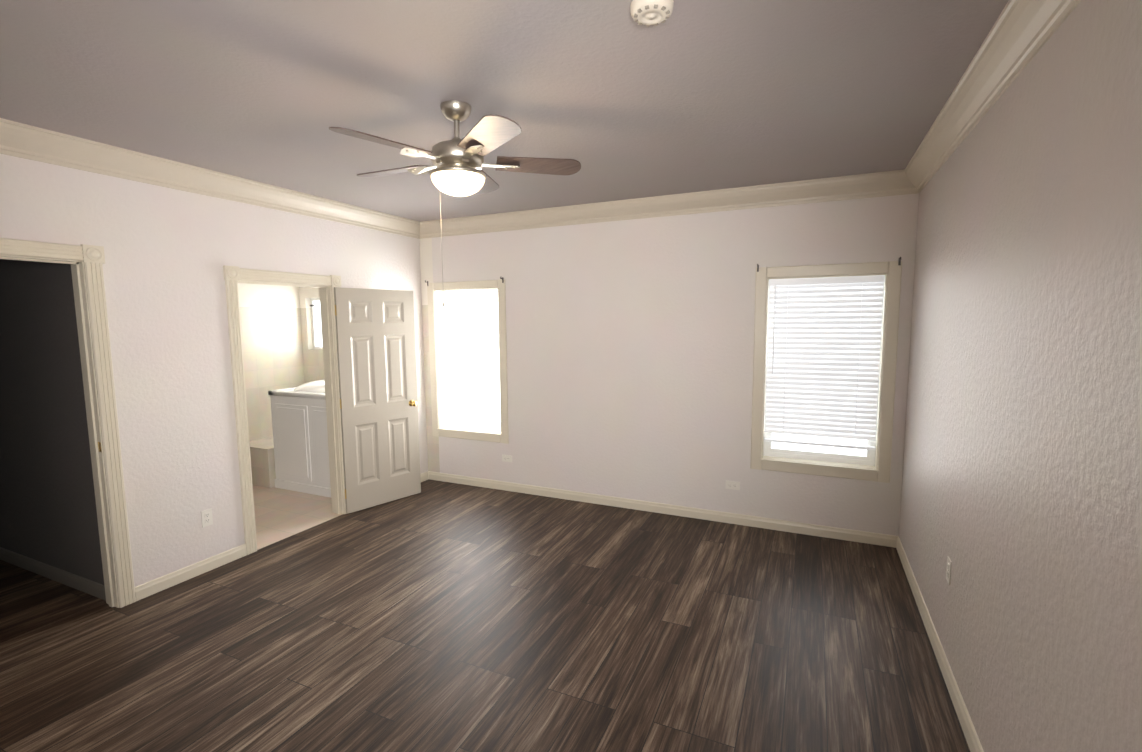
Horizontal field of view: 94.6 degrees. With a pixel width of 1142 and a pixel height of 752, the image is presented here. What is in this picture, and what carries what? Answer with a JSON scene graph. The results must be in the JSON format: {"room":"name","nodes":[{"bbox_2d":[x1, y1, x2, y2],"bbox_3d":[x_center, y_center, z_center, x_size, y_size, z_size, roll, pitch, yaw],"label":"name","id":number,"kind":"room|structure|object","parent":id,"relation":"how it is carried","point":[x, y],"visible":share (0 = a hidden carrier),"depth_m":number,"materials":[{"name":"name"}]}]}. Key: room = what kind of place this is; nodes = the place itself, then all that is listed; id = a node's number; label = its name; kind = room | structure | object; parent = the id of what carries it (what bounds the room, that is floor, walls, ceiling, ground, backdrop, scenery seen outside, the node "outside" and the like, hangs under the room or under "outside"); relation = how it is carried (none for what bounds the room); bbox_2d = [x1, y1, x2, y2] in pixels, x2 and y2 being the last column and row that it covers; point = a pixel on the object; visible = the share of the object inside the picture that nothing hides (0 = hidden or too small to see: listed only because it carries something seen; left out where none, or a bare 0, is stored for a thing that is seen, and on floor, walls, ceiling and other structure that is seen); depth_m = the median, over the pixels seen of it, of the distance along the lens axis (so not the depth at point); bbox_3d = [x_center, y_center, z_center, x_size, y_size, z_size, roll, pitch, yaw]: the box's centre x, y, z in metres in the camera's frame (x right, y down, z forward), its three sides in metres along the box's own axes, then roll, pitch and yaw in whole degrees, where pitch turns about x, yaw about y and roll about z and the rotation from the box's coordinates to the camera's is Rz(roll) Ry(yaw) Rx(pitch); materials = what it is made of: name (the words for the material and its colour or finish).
{"room":"empty bedroom","nodes":[
{"label":"empty bedroom","id":0,"kind":"room"},
{"bbox_2d":[0,259,103,584],"bbox_3d":[-4.112,-0.010,3.777,2.780,2.740,0.120,2,7,24],"label":"wall","id":1,"kind":"structure","parent":0,"point":[48,513],"depth_m":3.42,"materials":[{"name":"paint"}]},
{"bbox_2d":[0,547,105,600],"bbox_3d":[-4.131,1.315,3.855,2.776,0.088,0.014,2,7,24],"label":"baseboard","id":2,"kind":"structure","parent":1,"relation":"attached to","point":[85,585],"depth_m":3.53,"materials":[{"name":"grey paint"}]},
{"bbox_2d":[0,154,427,586],"bbox_3d":[-2.681,0.015,3.421,0.120,2.740,5.020,2,7,24],"label":"wall","id":3,"kind":"structure","parent":0,"point":[169,253],"depth_m":3.47,"materials":[{"name":"paint"}]},
{"bbox_2d":[0,238,135,607],"bbox_3d":[-3.004,0.376,2.724,0.173,2.172,1.073,2,7,24],"label":"door frame","id":4,"kind":"structure","parent":3,"relation":"attached to","point":[86,262],"depth_m":3.11,"materials":[{"name":"beige paint"}]},
{"bbox_2d":[135,544,246,600],"bbox_3d":[-2.574,1.328,3.608,0.014,0.088,0.710,2,7,24],"label":"baseboard","id":5,"kind":"structure","parent":3,"relation":"attached to","point":[154,586],"depth_m":3.56,"materials":[{"name":"beige paint"}]},
{"bbox_2d":[201,508,212,527],"bbox_3d":[-2.536,0.989,3.670,0.008,0.115,0.070,2,7,24],"label":"electrical outlet","id":6,"kind":"object","parent":3,"relation":"attached to","point":[206,518],"visible":1,"depth_m":3.67,"materials":[{"name":"white plastic"}]},
{"bbox_2d":[0,118,419,238],"bbox_3d":[-2.564,-1.274,3.294,0.105,0.150,4.900,2,7,24],"label":"crown molding","id":7,"kind":"structure","parent":3,"relation":"attached to","point":[17,139],"depth_m":3.36,"materials":[{"name":"beige paint"}]},
{"bbox_2d":[223,265,346,554],"bbox_3d":[-2.283,0.229,4.296,0.173,2.127,1.003,2,7,24],"label":"door frame","id":8,"kind":"structure","parent":3,"relation":"attached to","point":[234,276],"depth_m":4.05,"materials":[{"name":"beige paint"}]},
{"bbox_2d":[334,287,420,513],"bbox_3d":[-1.788,0.206,4.934,0.167,2.015,0.776,5,8,40],"label":"bathroom door","id":9,"kind":"structure","parent":3,"relation":"in","point":[375,338],"depth_m":4.90,"materials":[{"name":"beige paint"}]},
{"bbox_2d":[420,472,426,481],"bbox_3d":[-1.799,1.145,5.295,0.014,0.088,1.040,2,7,24],"label":"baseboard","id":10,"kind":"structure","parent":3,"relation":"attached to","point":[423,477],"depth_m":5.72,"materials":[{"name":"beige paint"}]},
{"bbox_2d":[238,283,304,440],"bbox_3d":[-3.895,-0.164,5.231,0.120,2.740,2.720,2,7,24],"label":"wall","id":11,"kind":"structure","parent":0,"point":[271,329],"depth_m":6.02,"materials":[{"name":"paint"}]},
{"bbox_2d":[253,485,342,549],"bbox_3d":[-3.017,1.277,5.039,1.980,0.100,2.940,2,7,24],"label":"floor","id":12,"kind":"structure","parent":0,"point":[281,514],"depth_m":4.80,"materials":[{"name":"beige tile"}]},
{"bbox_2d":[249,379,330,497],"bbox_3d":[-2.674,0.590,5.745,1.724,1.117,0.916,2,7,24],"label":"bathroom vanity","id":13,"kind":"object","parent":12,"relation":"on","point":[292,453],"visible":0.46,"depth_m":5.35,"materials":[{"name":"white wood"}]},
{"bbox_2d":[0,479,969,751],"bbox_3d":[-1.881,1.449,3.298,7.580,0.100,5.180,2,7,24],"label":"floor","id":14,"kind":"structure","parent":0,"point":[442,617],"depth_m":2.81,"materials":[{"name":"wood"}]},
{"bbox_2d":[0,0,1008,221],"bbox_3d":[-1.904,-1.385,3.002,7.580,0.120,5.180,2,7,24],"label":"ceiling","id":15,"kind":"structure","parent":0,"point":[615,99],"depth_m":2.29,"materials":[{"name":"paint"}]},
{"bbox_2d":[329,100,580,306],"bbox_3d":[-0.589,-0.814,2.578,1.125,0.950,1.169,2,7,24],"label":"fan","id":16,"kind":"object","parent":15,"relation":"hanging from","point":[458,163],"visible":1,"depth_m":2.46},
{"bbox_2d":[630,0,673,26],"bbox_3d":[0.264,-1.189,1.718,0.140,0.039,0.140,2,7,24],"label":"smoke detector","id":17,"kind":"object","parent":15,"relation":"attached to","point":[647,13],"visible":1,"depth_m":1.70,"materials":[{"name":"beige plastic"}]},
{"bbox_2d":[299,193,918,535],"bbox_3d":[-0.377,-0.190,5.205,6.540,2.740,0.160,2,7,24],"label":"wall","id":18,"kind":"structure","parent":0,"point":[630,348],"depth_m":4.61,"materials":[{"name":"paint"}]},
{"bbox_2d":[310,298,322,348],"bbox_3d":[-2.716,-0.621,6.238,0.960,0.620,0.090,2,7,24],"label":"bathroom window","id":19,"kind":"structure","parent":18,"relation":"in","point":[315,322],"depth_m":6.43,"materials":[{"name":"white glass"}]},
{"bbox_2d":[427,279,508,443],"bbox_3d":[-1.045,-0.155,5.494,0.954,1.634,0.180,2,7,24],"label":"window","id":20,"kind":"structure","parent":18,"relation":"in","point":[472,425],"depth_m":5.51,"materials":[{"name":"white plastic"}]},
{"bbox_2d":[437,290,499,422],"bbox_3d":[-1.054,-0.206,5.469,0.758,1.357,0.068,2,7,24],"label":"window blind","id":21,"kind":"object","parent":20,"relation":"attached to","point":[469,344],"visible":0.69,"depth_m":5.47,"materials":[{"name":"white plastic"}]},
{"bbox_2d":[502,454,511,461],"bbox_3d":[-0.649,0.838,5.349,0.115,0.070,0.008,2,7,24],"label":"electrical outlet","id":22,"kind":"object","parent":18,"relation":"attached to","point":[506,458],"visible":1,"depth_m":5.35,"materials":[{"name":"white plastic"}]},
{"bbox_2d":[420,170,899,238],"bbox_3d":[0.403,-1.432,4.567,4.200,0.150,0.105,2,7,24],"label":"crown molding","id":23,"kind":"structure","parent":18,"relation":"attached to","point":[887,183],"depth_m":4.33,"materials":[{"name":"beige paint"}]},
{"bbox_2d":[427,471,894,547],"bbox_3d":[0.430,1.170,4.886,4.410,0.088,0.014,2,7,24],"label":"baseboard","id":24,"kind":"structure","parent":18,"relation":"attached to","point":[725,517],"depth_m":4.63,"materials":[{"name":"beige paint"}]},
{"bbox_2d":[726,481,739,489],"bbox_3d":[1.361,0.921,4.435,0.115,0.070,0.008,2,7,24],"label":"electrical outlet","id":25,"kind":"object","parent":18,"relation":"attached to","point":[733,485],"visible":1,"depth_m":4.43,"materials":[{"name":"white plastic"}]},
{"bbox_2d":[750,261,901,482],"bbox_3d":[1.957,-0.037,4.128,0.994,1.634,0.180,2,7,24],"label":"window","id":26,"kind":"structure","parent":18,"relation":"in","point":[868,459],"depth_m":4.07,"materials":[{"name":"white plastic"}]},
{"bbox_2d":[765,275,884,449],"bbox_3d":[1.948,-0.108,4.102,0.798,1.317,0.068,2,7,24],"label":"window blind","id":27,"kind":"object","parent":26,"relation":"attached to","point":[824,345],"visible":1,"depth_m":4.09,"materials":[{"name":"white plastic"}]},
{"bbox_2d":[899,0,1141,751],"bbox_3d":[1.468,0.178,1.535,0.120,2.740,5.020,2,7,24],"label":"wall","id":28,"kind":"structure","parent":0,"point":[1021,499],"depth_m":1.62,"materials":[{"name":"paint"}]},
{"bbox_2d":[895,536,983,751],"bbox_3d":[1.443,1.488,1.755,0.014,0.088,4.900,2,7,24],"label":"baseboard","id":29,"kind":"structure","parent":28,"relation":"attached to","point":[972,739],"depth_m":2.56,"materials":[{"name":"beige paint"}]},
{"bbox_2d":[946,556,951,584],"bbox_3d":[1.832,0.943,2.556,0.008,0.115,0.070,2,7,24],"label":"electrical outlet","id":30,"kind":"object","parent":28,"relation":"attached to","point":[948,570],"visible":1,"depth_m":2.54,"materials":[{"name":"white plastic"}]},
{"bbox_2d":[900,0,1081,194],"bbox_3d":[1.379,-1.120,1.501,0.105,0.150,4.900,2,7,24],"label":"crown molding","id":31,"kind":"structure","parent":28,"relation":"attached to","point":[1022,32],"depth_m":2.06,"materials":[{"name":"beige paint"}]}
]}

